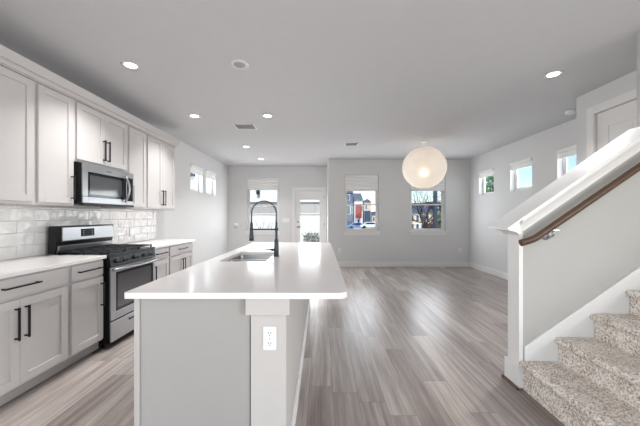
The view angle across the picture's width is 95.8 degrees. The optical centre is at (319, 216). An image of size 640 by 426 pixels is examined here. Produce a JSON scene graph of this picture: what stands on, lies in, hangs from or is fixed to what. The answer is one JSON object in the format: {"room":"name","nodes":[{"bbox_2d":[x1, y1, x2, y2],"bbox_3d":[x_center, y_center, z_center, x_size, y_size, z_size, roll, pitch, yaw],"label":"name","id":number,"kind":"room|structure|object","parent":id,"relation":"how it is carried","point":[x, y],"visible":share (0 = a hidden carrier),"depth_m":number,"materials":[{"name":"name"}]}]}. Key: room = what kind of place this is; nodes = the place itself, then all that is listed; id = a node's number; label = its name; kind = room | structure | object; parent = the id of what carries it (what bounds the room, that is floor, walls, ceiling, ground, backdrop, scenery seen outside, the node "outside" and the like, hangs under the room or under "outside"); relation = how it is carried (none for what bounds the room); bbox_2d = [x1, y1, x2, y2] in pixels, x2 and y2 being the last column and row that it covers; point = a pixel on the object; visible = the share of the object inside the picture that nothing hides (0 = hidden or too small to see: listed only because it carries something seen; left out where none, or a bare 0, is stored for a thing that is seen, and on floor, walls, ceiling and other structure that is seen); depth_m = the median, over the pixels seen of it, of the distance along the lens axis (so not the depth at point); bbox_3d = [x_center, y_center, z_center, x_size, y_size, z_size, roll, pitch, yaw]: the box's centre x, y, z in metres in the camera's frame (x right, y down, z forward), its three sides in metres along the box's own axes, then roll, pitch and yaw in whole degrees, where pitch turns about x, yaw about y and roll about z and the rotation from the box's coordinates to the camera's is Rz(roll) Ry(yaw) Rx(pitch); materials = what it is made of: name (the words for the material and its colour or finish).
{"room":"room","nodes":[
{"label":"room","id":0,"kind":"room"},
{"bbox_2d":[0,44,227,265],"bbox_3d":[-2.773,-0.084,2.547,0.150,2.740,11.666,0,0,0],"label":"wall","id":1,"kind":"structure","parent":0,"point":[200,216],"depth_m":6.37,"materials":[{"name":"paint"}]},
{"bbox_2d":[0,65,33,203],"bbox_3d":[-2.509,-0.612,2.018,0.382,1.025,0.760,0,0,0],"label":"upper cabinet","id":2,"kind":"object","parent":1,"relation":"attached to","point":[16,90],"visible":1,"depth_m":2.25,"materials":[{"name":"white wood"}]},
{"bbox_2d":[0,81,74,205],"bbox_3d":[-2.506,-0.612,2.589,0.382,1.025,0.379,0,0,0],"label":"upper cabinet","id":3,"kind":"object","parent":1,"relation":"attached to","point":[54,177],"visible":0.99,"depth_m":2.55,"materials":[{"name":"white wood"}]},
{"bbox_2d":[0,205,155,259],"bbox_3d":[-2.688,0.137,3.159,0.013,0.470,3.114,0,0,0],"label":"tile backsplash","id":4,"kind":"structure","parent":1,"relation":"attached to","point":[23,229],"depth_m":2.86,"materials":[{"name":"white tile"}]},
{"bbox_2d":[129,228,132,236],"bbox_3d":[-2.672,0.226,4.094,0.008,0.116,0.072,0,0,0],"label":"wall outlet","id":5,"kind":"object","parent":4,"relation":"attached to","point":[130,229],"visible":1,"depth_m":4.07,"materials":[{"name":"white plastic"}]},
{"bbox_2d":[0,45,179,146],"bbox_3d":[-2.489,-1.177,3.171,0.410,0.108,3.068,0,0,0],"label":"trim","id":6,"kind":"structure","parent":1,"relation":"attached to","point":[9,59],"depth_m":2.70,"materials":[{"name":"white wood"}]},
{"bbox_2d":[74,100,126,171],"bbox_3d":[-2.503,-0.830,3.161,0.382,0.588,0.760,0,0,0],"label":"upper cabinet","id":7,"kind":"object","parent":1,"relation":"attached to","point":[100,139],"visible":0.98,"depth_m":3.08,"materials":[{"name":"white wood"}]},
{"bbox_2d":[73,162,133,206],"bbox_3d":[-2.446,-0.318,3.163,0.471,0.418,0.756,0,0,0],"label":"microwave","id":8,"kind":"object","parent":7,"relation":"attached to","point":[95,185],"visible":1,"depth_m":3.04,"materials":[{"name":"silver metal"}]},
{"bbox_2d":[101,125,145,208],"bbox_3d":[-2.500,-0.612,3.732,0.382,1.025,0.379,0,0,0],"label":"upper cabinet","id":9,"kind":"object","parent":1,"relation":"attached to","point":[136,139],"visible":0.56,"depth_m":3.73,"materials":[{"name":"white wood"}]},
{"bbox_2d":[133,134,174,209],"bbox_3d":[-2.497,-0.612,4.304,0.382,1.025,0.760,0,0,0],"label":"upper cabinet","id":10,"kind":"object","parent":1,"relation":"attached to","point":[160,156],"visible":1,"depth_m":4.24,"materials":[{"name":"white wood"}]},
{"bbox_2d":[190,174,198,191],"bbox_3d":[-2.794,-0.817,6.279,0.050,0.565,0.610,0,0,0],"label":"window","id":11,"kind":"structure","parent":1,"relation":"in","point":[197,176],"depth_m":6.55,"materials":[{"name":"white"}]},
{"bbox_2d":[190,164,202,175],"bbox_3d":[-2.691,-1.007,6.279,0.067,0.176,0.602,0,0,0],"label":"roller shade","id":12,"kind":"object","parent":1,"relation":"attached to","point":[194,169],"visible":0.93,"depth_m":6.26,"materials":[{"name":"white fabric"}]},
{"bbox_2d":[206,179,211,194],"bbox_3d":[-2.790,-0.817,7.099,0.050,0.565,0.630,0,0,0],"label":"window","id":13,"kind":"structure","parent":1,"relation":"in","point":[210,193],"depth_m":7.36,"materials":[{"name":"white"}]},
{"bbox_2d":[206,170,215,179],"bbox_3d":[-2.686,-1.007,7.099,0.067,0.176,0.622,0,0,0],"label":"roller shade","id":14,"kind":"object","parent":1,"relation":"attached to","point":[209,174],"visible":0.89,"depth_m":7.06,"materials":[{"name":"white fabric"}]},
{"bbox_2d":[228,166,326,251],"bbox_3d":[-1.244,-0.084,8.447,3.148,2.740,0.150,0,0,0],"label":"wall","id":15,"kind":"structure","parent":0,"point":[289,177],"depth_m":8.38,"materials":[{"name":"paint"}]},
{"bbox_2d":[245,190,279,234],"bbox_3d":[-1.657,-0.294,8.430,1.010,1.640,0.170,0,0,0],"label":"window","id":16,"kind":"structure","parent":15,"relation":"in","point":[255,232],"depth_m":8.46,"materials":[{"name":"white"}]},
{"bbox_2d":[247,178,278,189],"bbox_3d":[-1.657,-0.938,8.409,0.918,0.348,0.056,0,0,0],"label":"window shade","id":17,"kind":"object","parent":15,"relation":"attached to","point":[252,183],"visible":1,"depth_m":8.39,"materials":[{"name":"white fabric"}]},
{"bbox_2d":[282,218,289,221],"bbox_3d":[-0.984,0.104,8.365,0.203,0.087,0.011,0,0,0],"label":"light switch","id":18,"kind":"object","parent":15,"relation":"attached to","point":[283,219],"visible":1,"depth_m":8.36,"materials":[{"name":"white plastic"}]},
{"bbox_2d":[292,187,326,241],"bbox_3d":[-0.306,0.218,8.429,1.001,2.135,0.177,0,0,0],"label":"door","id":19,"kind":"structure","parent":15,"relation":"in","point":[298,193],"depth_m":8.39,"materials":[{"name":"white wood"}]},
{"bbox_2d":[0,267,564,425],"bbox_3d":[0.545,1.346,2.530,6.786,0.120,11.966,0,0,0],"label":"floor","id":20,"kind":"structure","parent":0,"point":[405,346],"depth_m":2.46,"materials":[{"name":"grey wood"}]},
{"bbox_2d":[0,266,67,405],"bbox_3d":[-2.368,0.844,1.999,0.664,0.884,0.795,0,0,0],"label":"base cabinet","id":21,"kind":"object","parent":20,"relation":"on","point":[33,306],"visible":0.99,"depth_m":2.08,"materials":[{"name":"grey wood"}]},
{"bbox_2d":[0,255,106,278],"bbox_3d":[-2.375,0.387,2.189,0.648,0.030,1.178,0,0,0],"label":"countertop","id":22,"kind":"structure","parent":21,"relation":"on","point":[24,265],"depth_m":2.33,"materials":[{"name":"white stone"}]},
{"bbox_2d":[63,259,104,368],"bbox_3d":[-2.365,0.844,2.589,0.664,0.884,0.381,0,0,0],"label":"base cabinet","id":23,"kind":"object","parent":20,"relation":"on","point":[86,286],"visible":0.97,"depth_m":2.55,"materials":[{"name":"grey wood"}]},
{"bbox_2d":[47,224,157,347],"bbox_3d":[-2.305,0.691,3.162,0.739,1.190,0.756,0,0,0],"label":"gas range","id":24,"kind":"object","parent":20,"relation":"on","point":[126,267],"visible":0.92,"depth_m":2.96,"materials":[{"name":"silver metal"}]},
{"bbox_2d":[99,259,108,344],"bbox_3d":[-2.352,0.816,3.162,0.645,0.850,0.756,0,0,0],"label":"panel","id":25,"kind":"object","parent":24,"relation":"in","point":[105,340],"depth_m":2.78,"materials":[{"name":"black metal"}]},
{"bbox_2d":[55,247,154,256],"bbox_3d":[-2.307,0.381,3.162,0.576,0.020,0.756,0,0,0],"label":"cooktop","id":26,"kind":"object","parent":24,"relation":"in","point":[137,250],"depth_m":2.97,"materials":[{"name":"grey metal"}]},
{"bbox_2d":[155,246,168,279],"bbox_3d":[-2.359,0.844,3.756,0.664,0.884,0.421,0,0,0],"label":"base cabinet","id":27,"kind":"object","parent":20,"relation":"on","point":[162,254],"visible":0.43,"depth_m":3.78,"materials":[{"name":"grey wood"}]},
{"bbox_2d":[168,242,192,274],"bbox_3d":[-2.356,0.844,4.335,0.664,0.884,0.733,0,0,0],"label":"base cabinet","id":28,"kind":"object","parent":20,"relation":"on","point":[180,257],"visible":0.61,"depth_m":4.27,"materials":[{"name":"grey wood"}]},
{"bbox_2d":[124,239,194,248],"bbox_3d":[-2.365,0.387,4.134,0.648,0.030,1.176,0,0,0],"label":"countertop","id":29,"kind":"structure","parent":28,"relation":"on","point":[157,243],"depth_m":4.12,"materials":[{"name":"white stone"}]},
{"bbox_2d":[134,299,309,425],"bbox_3d":[-0.534,0.844,2.767,0.781,0.884,2.681,0,0,0],"label":"kitchen island","id":30,"kind":"object","parent":20,"relation":"on","point":[198,362],"visible":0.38,"depth_m":1.45,"materials":[{"name":"grey wood"}]},
{"bbox_2d":[124,242,346,298],"bbox_3d":[-0.404,0.387,2.771,1.098,0.030,2.729,0,0,0],"label":"island countertop","id":31,"kind":"structure","parent":30,"relation":"on","point":[301,270],"depth_m":1.73,"materials":[{"name":"white stone"}]},
{"bbox_2d":[228,255,272,260],"bbox_3d":[-0.643,0.505,2.711,0.406,0.202,0.661,0,0,0],"label":"sink","id":32,"kind":"object","parent":31,"relation":"in","point":[240,257],"visible":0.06,"depth_m":3.04,"materials":[{"name":"silver metal"}]},
{"bbox_2d":[249,200,278,256],"bbox_3d":[-0.519,0.110,2.693,0.282,0.523,0.056,0,0,0],"label":"kitchen faucet","id":33,"kind":"object","parent":31,"relation":"on","point":[275,249],"visible":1,"depth_m":2.68,"materials":[{"name":"grey metal"}]},
{"bbox_2d":[274,222,278,256],"bbox_3d":[-0.406,0.211,2.692,0.056,0.320,0.056,0,0,0],"label":"faucet","id":34,"kind":"object","parent":33,"relation":"on","point":[276,243],"depth_m":2.68,"materials":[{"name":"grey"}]},
{"bbox_2d":[263,327,275,349],"bbox_3d":[-0.250,0.607,1.437,0.066,0.116,0.008,0,0,0],"label":"wall outlet","id":35,"kind":"object","parent":30,"relation":"attached to","point":[269,333],"visible":1,"depth_m":1.44,"materials":[{"name":"white plastic"}]},
{"bbox_2d":[266,331,272,336],"bbox_3d":[-0.250,0.582,1.434,0.035,0.029,0.002,0,0,0],"label":"socket","id":36,"kind":"object","parent":35,"relation":"attached to","point":[268,333],"depth_m":1.43,"materials":[{"name":"grey plastic"}]},
{"bbox_2d":[266,341,272,346],"bbox_3d":[-0.250,0.632,1.434,0.035,0.029,0.002,0,0,0],"label":"socket","id":37,"kind":"object","parent":35,"relation":"attached to","point":[268,343],"depth_m":1.43,"materials":[{"name":"grey plastic"}]},
{"bbox_2d":[519,290,639,425],"bbox_3d":[2.552,0.560,1.640,2.155,1.452,1.006,0,0,0],"label":"staircase","id":38,"kind":"structure","parent":20,"relation":"on","point":[594,381],"depth_m":1.86,"materials":[{"name":"carpet"}]},
{"bbox_2d":[0,0,639,165],"bbox_3d":[0.545,-1.554,2.530,6.786,0.200,11.966,0,0,0],"label":"ceiling","id":39,"kind":"structure","parent":0,"point":[463,78],"depth_m":2.78,"materials":[{"name":"paint"}]},
{"bbox_2d":[120,61,140,69],"bbox_3d":[-1.821,-1.450,2.779,0.168,0.006,0.168,0,0,0],"label":"recessed light","id":40,"kind":"object","parent":39,"relation":"in","point":[128,64],"visible":1,"depth_m":2.78,"materials":[{"name":"white"}]},
{"bbox_2d":[188,114,200,117],"bbox_3d":[-1.814,-1.450,4.179,0.168,0.006,0.168,0,0,0],"label":"recessed light","id":41,"kind":"object","parent":39,"relation":"in","point":[190,115],"visible":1,"depth_m":4.16,"materials":[{"name":"white"}]},
{"bbox_2d":[229,59,248,69],"bbox_3d":[-0.771,-1.444,2.761,0.184,0.020,0.184,0,0,0],"label":"ceiling speaker","id":42,"kind":"object","parent":39,"relation":"attached to","point":[239,64],"visible":1,"depth_m":2.74,"materials":[{"name":"white"}]},
{"bbox_2d":[232,123,257,129],"bbox_3d":[-1.206,-1.449,4.666,0.340,0.010,0.300,0,0,0],"label":"ceiling vent","id":43,"kind":"object","parent":39,"relation":"in","point":[239,126],"visible":1,"depth_m":4.67,"materials":[{"name":"silver metal"}]},
{"bbox_2d":[262,114,272,117],"bbox_3d":[-0.759,-1.450,4.174,0.168,0.006,0.168,0,0,0],"label":"recessed light","id":44,"kind":"object","parent":39,"relation":"in","point":[263,115],"visible":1,"depth_m":4.15,"materials":[{"name":"white"}]},
{"bbox_2d":[344,142,358,145],"bbox_3d":[0.630,-1.449,5.797,0.270,0.010,0.270,0,0,0],"label":"ceiling vent","id":45,"kind":"object","parent":39,"relation":"in","point":[346,143],"visible":1,"depth_m":5.74,"materials":[{"name":"silver metal"}]},
{"bbox_2d":[402,141,446,188],"bbox_3d":[2.014,-0.997,5.590,0.816,0.913,0.816,0,0,0],"label":"globe lamp","id":46,"kind":"object","parent":39,"relation":"hanging from","point":[424,167],"visible":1,"depth_m":5.30,"materials":[{"name":"white plastic"}]},
{"bbox_2d":[543,70,563,77],"bbox_3d":[2.385,-1.450,2.955,0.168,0.006,0.168,0,0,0],"label":"recessed light","id":47,"kind":"object","parent":39,"relation":"in","point":[556,73],"visible":1,"depth_m":2.95,"materials":[{"name":"white"}]},
{"bbox_2d":[564,109,575,114],"bbox_3d":[3.460,-1.432,3.982,0.140,0.042,0.140,0,0,0],"label":"smoke detector","id":48,"kind":"object","parent":39,"relation":"attached to","point":[572,111],"visible":0.84,"depth_m":3.95,"materials":[{"name":"white plastic"}]},
{"bbox_2d":[327,164,327,241],"bbox_3d":[0.268,-0.084,7.944,0.120,2.740,0.842,0,0,0],"label":"wall","id":49,"kind":"structure","parent":0,"point":[327,164],"depth_m":8.01,"materials":[{"name":"paint"}]},
{"bbox_2d":[328,159,469,261],"bbox_3d":[2.084,-0.084,7.439,3.758,2.740,0.150,0,0,0],"label":"wall","id":50,"kind":"structure","parent":0,"point":[394,243],"depth_m":7.36,"materials":[{"name":"paint"}]},
{"bbox_2d":[345,175,377,190],"bbox_3d":[1.068,-0.858,7.403,0.848,0.418,0.056,0,0,0],"label":"window shade","id":51,"kind":"object","parent":50,"relation":"attached to","point":[352,182],"visible":1,"depth_m":7.38,"materials":[{"name":"white fabric"}]},
{"bbox_2d":[343,191,380,234],"bbox_3d":[1.068,-0.296,7.424,0.940,1.545,0.170,0,0,0],"label":"window","id":52,"kind":"structure","parent":50,"relation":"in","point":[348,231],"depth_m":7.46,"materials":[{"name":"white"}]},
{"bbox_2d":[338,262,469,266],"bbox_3d":[2.009,1.221,7.356,3.608,0.130,0.015,0,0,0],"label":"baseboard","id":53,"kind":"structure","parent":50,"relation":"attached to","point":[341,264],"depth_m":7.35,"materials":[{"name":"white wood"}]},
{"bbox_2d":[411,176,444,190],"bbox_3d":[2.753,-0.858,7.394,0.878,0.418,0.056,0,0,0],"label":"window shade","id":54,"kind":"object","parent":50,"relation":"attached to","point":[440,186],"visible":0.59,"depth_m":7.37,"materials":[{"name":"white fabric"}]},
{"bbox_2d":[409,191,447,234],"bbox_3d":[2.753,-0.296,7.415,0.970,1.545,0.170,0,0,0],"label":"window","id":55,"kind":"structure","parent":50,"relation":"in","point":[414,231],"depth_m":7.45,"materials":[{"name":"white"}]},
{"bbox_2d":[470,119,575,272],"bbox_3d":[3.860,-0.084,2.017,0.150,2.740,10.674,0,0,0],"label":"wall","id":56,"kind":"structure","parent":0,"point":[488,247],"depth_m":5.96,"materials":[{"name":"paint"}]},
{"bbox_2d":[478,168,493,177],"bbox_3d":[3.820,-0.987,6.631,0.067,0.146,0.592,0,0,0],"label":"roller shade","id":57,"kind":"object","parent":56,"relation":"attached to","point":[489,172],"visible":0.91,"depth_m":6.60,"materials":[{"name":"white fabric"}]},
{"bbox_2d":[483,177,493,194],"bbox_3d":[3.924,-0.784,6.630,0.050,0.560,0.600,0,0,0],"label":"window","id":58,"kind":"structure","parent":56,"relation":"in","point":[484,193],"depth_m":6.87,"materials":[{"name":"white"}]},
{"bbox_2d":[470,262,507,279],"bbox_3d":[3.795,1.221,5.441,0.015,0.130,3.797,0,0,0],"label":"baseboard","id":59,"kind":"structure","parent":56,"relation":"attached to","point":[494,272],"depth_m":6.43,"materials":[{"name":"white wood"}]},
{"bbox_2d":[509,157,531,170],"bbox_3d":[3.814,-0.987,5.481,0.067,0.146,0.592,0,0,0],"label":"roller shade","id":60,"kind":"object","parent":56,"relation":"attached to","point":[527,162],"visible":0.96,"depth_m":5.45,"materials":[{"name":"white fabric"}]},
{"bbox_2d":[515,169,531,189],"bbox_3d":[3.918,-0.784,5.480,0.050,0.560,0.600,0,0,0],"label":"window","id":61,"kind":"structure","parent":56,"relation":"in","point":[516,171],"depth_m":5.72,"materials":[{"name":"white"}]},
{"bbox_2d":[563,157,567,174],"bbox_3d":[3.912,-0.784,4.323,0.050,0.560,0.605,0,0,0],"label":"window","id":62,"kind":"structure","parent":56,"relation":"in","point":[565,160],"depth_m":4.59,"materials":[{"name":"white"}]},
{"bbox_2d":[556,145,575,158],"bbox_3d":[3.809,-0.987,4.323,0.067,0.146,0.597,0,0,0],"label":"roller shade","id":63,"kind":"object","parent":56,"relation":"attached to","point":[570,151],"visible":0.57,"depth_m":4.44,"materials":[{"name":"white fabric"}]},
{"bbox_2d":[523,31,639,360],"bbox_3d":[2.644,-0.084,2.221,2.285,2.740,0.120,0,0,0],"label":"wall","id":64,"kind":"structure","parent":0,"point":[599,245],"depth_m":2.17,"materials":[{"name":"paint"}]},
{"bbox_2d":[501,374,518,389],"bbox_3d":[1.463,1.276,2.230,0.016,0.020,0.185,0,0,0],"label":"trim","id":65,"kind":"structure","parent":64,"relation":"attached to","point":[503,376],"depth_m":2.22,"materials":[{"name":"brown wood"}]},
{"bbox_2d":[504,356,522,387],"bbox_3d":[1.498,1.196,2.226,0.053,0.160,0.162,0,0,0],"label":"trim","id":66,"kind":"structure","parent":64,"relation":"attached to","point":[512,371],"depth_m":2.20,"materials":[{"name":"white wood"}]},
{"bbox_2d":[508,232,522,364],"bbox_3d":[1.504,0.702,2.227,0.030,1.167,0.132,0,0,0],"label":"trim","id":67,"kind":"structure","parent":64,"relation":"attached to","point":[515,251],"depth_m":2.20,"materials":[{"name":"white wood"}]},
{"bbox_2d":[488,127,639,234],"bbox_3d":[1.931,-0.302,2.215,1.140,0.803,0.250,0,0,0],"label":"trim","id":68,"kind":"structure","parent":64,"relation":"attached to","point":[631,136],"depth_m":2.19,"materials":[{"name":"white wood"}]},
{"bbox_2d":[518,162,639,245],"bbox_3d":[2.519,-0.519,2.113,2.147,1.472,0.098,0,0,0],"label":"handrail","id":69,"kind":"object","parent":64,"relation":"attached to","point":[543,233],"visible":1,"depth_m":2.07,"materials":[{"name":"brown wood"}]},
{"bbox_2d":[524,266,639,360],"bbox_3d":[2.656,0.344,2.152,2.260,1.884,0.018,0,0,0],"label":"trim","id":70,"kind":"structure","parent":64,"relation":"attached to","point":[613,300],"depth_m":2.15,"materials":[{"name":"white wood"}]},
{"bbox_2d":[576,70,636,165],"bbox_3d":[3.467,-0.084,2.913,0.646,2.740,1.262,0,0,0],"label":"door frame","id":71,"kind":"structure","parent":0,"point":[627,83],"depth_m":3.30,"materials":[{"name":"paint"}]},
{"bbox_2d":[586,88,636,158],"bbox_3d":[3.161,0.011,2.863,0.075,2.550,1.058,0,0,0],"label":"door","id":72,"kind":"structure","parent":71,"relation":"in","point":[612,123],"depth_m":3.14,"materials":[{"name":"white wood"}]},
{"label":"outside","id":73,"kind":"structure","parent":0,"visible":0},
{"bbox_3d":[10.255,2.786,49.948,260.000,1.800,180.000,0,0,0],"label":"ground","id":74,"kind":"structure","parent":73,"visible":0},
{"bbox_2d":[190,172,318,213],"bbox_3d":[-5.578,-2.714,19.029,13.650,9.200,7.000,0,0,0],"label":"house","id":75,"kind":"structure","parent":74,"relation":"on","point":[306,206],"depth_m":15.94,"materials":[{"name":"white"}]},
{"bbox_2d":[347,191,352,224],"bbox_3d":[7.785,-2.366,82.411,2.465,12.304,9.700,0,0,0],"label":"townhouse","id":76,"kind":"structure","parent":74,"relation":"on","point":[349,193],"depth_m":77.96,"materials":[{"name":"blue"}]},
{"bbox_2d":[347,223,367,227],"bbox_3d":[8.218,2.079,63.959,4.424,1.415,1.740,0,0,0],"label":"car","id":77,"kind":"object","parent":74,"relation":"on","point":[353,225],"visible":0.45,"depth_m":63.12,"materials":[{"name":"blue paint"}]},
{"bbox_2d":[353,193,362,223],"bbox_3d":[10.668,-1.478,84.097,2.531,10.527,10.300,0,0,0],"label":"townhouse","id":78,"kind":"structure","parent":74,"relation":"on","point":[357,197],"depth_m":79.94,"materials":[{"name":"white"}]},
{"bbox_2d":[363,199,370,227],"bbox_3d":[13.324,-0.569,84.933,2.171,8.710,10.000,0,0,0],"label":"townhouse","id":79,"kind":"structure","parent":74,"relation":"on","point":[366,208],"depth_m":80.81,"materials":[{"name":"beige paint"}]},
{"bbox_2d":[359,222,374,227],"bbox_3d":[10.751,1.884,61.946,4.424,1.415,1.740,0,0,0],"label":"car","id":80,"kind":"object","parent":74,"relation":"on","point":[366,224],"visible":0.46,"depth_m":61.10,"materials":[{"name":"white paint"}]},
{"bbox_2d":[371,211,374,221],"bbox_3d":[17.592,1.098,94.262,2.766,5.377,9.300,0,0,0],"label":"townhouse","id":81,"kind":"structure","parent":74,"relation":"on","point":[372,213],"depth_m":89.93,"materials":[{"name":"beige"}]},
{"bbox_2d":[412,203,432,227],"bbox_3d":[20.531,0.338,64.346,6.027,6.696,9.700,0,0,0],"label":"townhouse","id":82,"kind":"structure","parent":74,"relation":"on","point":[414,224],"depth_m":59.90,"materials":[{"name":"beige"}]},
{"bbox_2d":[412,191,440,227],"bbox_3d":[6.026,-0.084,15.687,5.912,4.664,5.160,0,0,-43],"label":"bare tree","id":83,"kind":"object","parent":74,"relation":"on","point":[424,222],"visible":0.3,"depth_m":15.76,"materials":[{"name":"brown plant"}]},
{"bbox_2d":[425,202,440,219],"bbox_3d":[25.982,0.205,64.118,4.469,6.961,10.100,0,0,0],"label":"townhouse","id":84,"kind":"structure","parent":74,"relation":"on","point":[425,202],"depth_m":60.28,"materials":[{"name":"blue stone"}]},
{"bbox_2d":[433,191,437,227],"bbox_3d":[4.777,-0.504,11.976,0.260,4.820,0.260,0,0,0],"label":"post","id":85,"kind":"object","parent":74,"relation":"on","point":[435,193],"visible":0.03,"depth_m":11.91,"materials":[{"name":"blue"}]},
{"bbox_2d":[485,175,493,192],"bbox_3d":[8.977,-0.390,15.267,2.020,4.658,1.979,0,0,0],"label":"leafy tree","id":86,"kind":"object","parent":74,"relation":"on","point":[491,178],"visible":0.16,"depth_m":14.87,"materials":[{"name":"green plant"}]},
{"bbox_3d":[-2.798,1.606,10.223,6.300,0.560,3.383,0,0,0],"label":"patio slab","id":87,"kind":"object","parent":74,"relation":"on","visible":0},
{"bbox_2d":[254,219,275,228],"bbox_3d":[-1.843,0.617,10.503,1.373,1.350,0.942,0,0,5],"label":"shrub","id":88,"kind":"object","parent":87,"relation":"on","point":[254,219],"visible":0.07,"depth_m":10.63,"materials":[{"name":"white plant"}]},
{"bbox_2d":[250,214,318,241],"bbox_3d":[-2.691,0.606,11.614,6.500,1.440,0.280,0,0,0],"label":"wall","id":89,"kind":"structure","parent":87,"relation":"on","point":[308,222],"depth_m":11.50,"materials":[{"name":"white paint"}]},
{"bbox_2d":[302,231,318,241],"bbox_3d":[-0.268,0.916,10.201,0.778,0.820,0.440,0,0,0],"label":"potted shrub","id":90,"kind":"object","parent":87,"relation":"on","point":[313,237],"visible":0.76,"depth_m":10.17,"materials":[{"name":"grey plant"}]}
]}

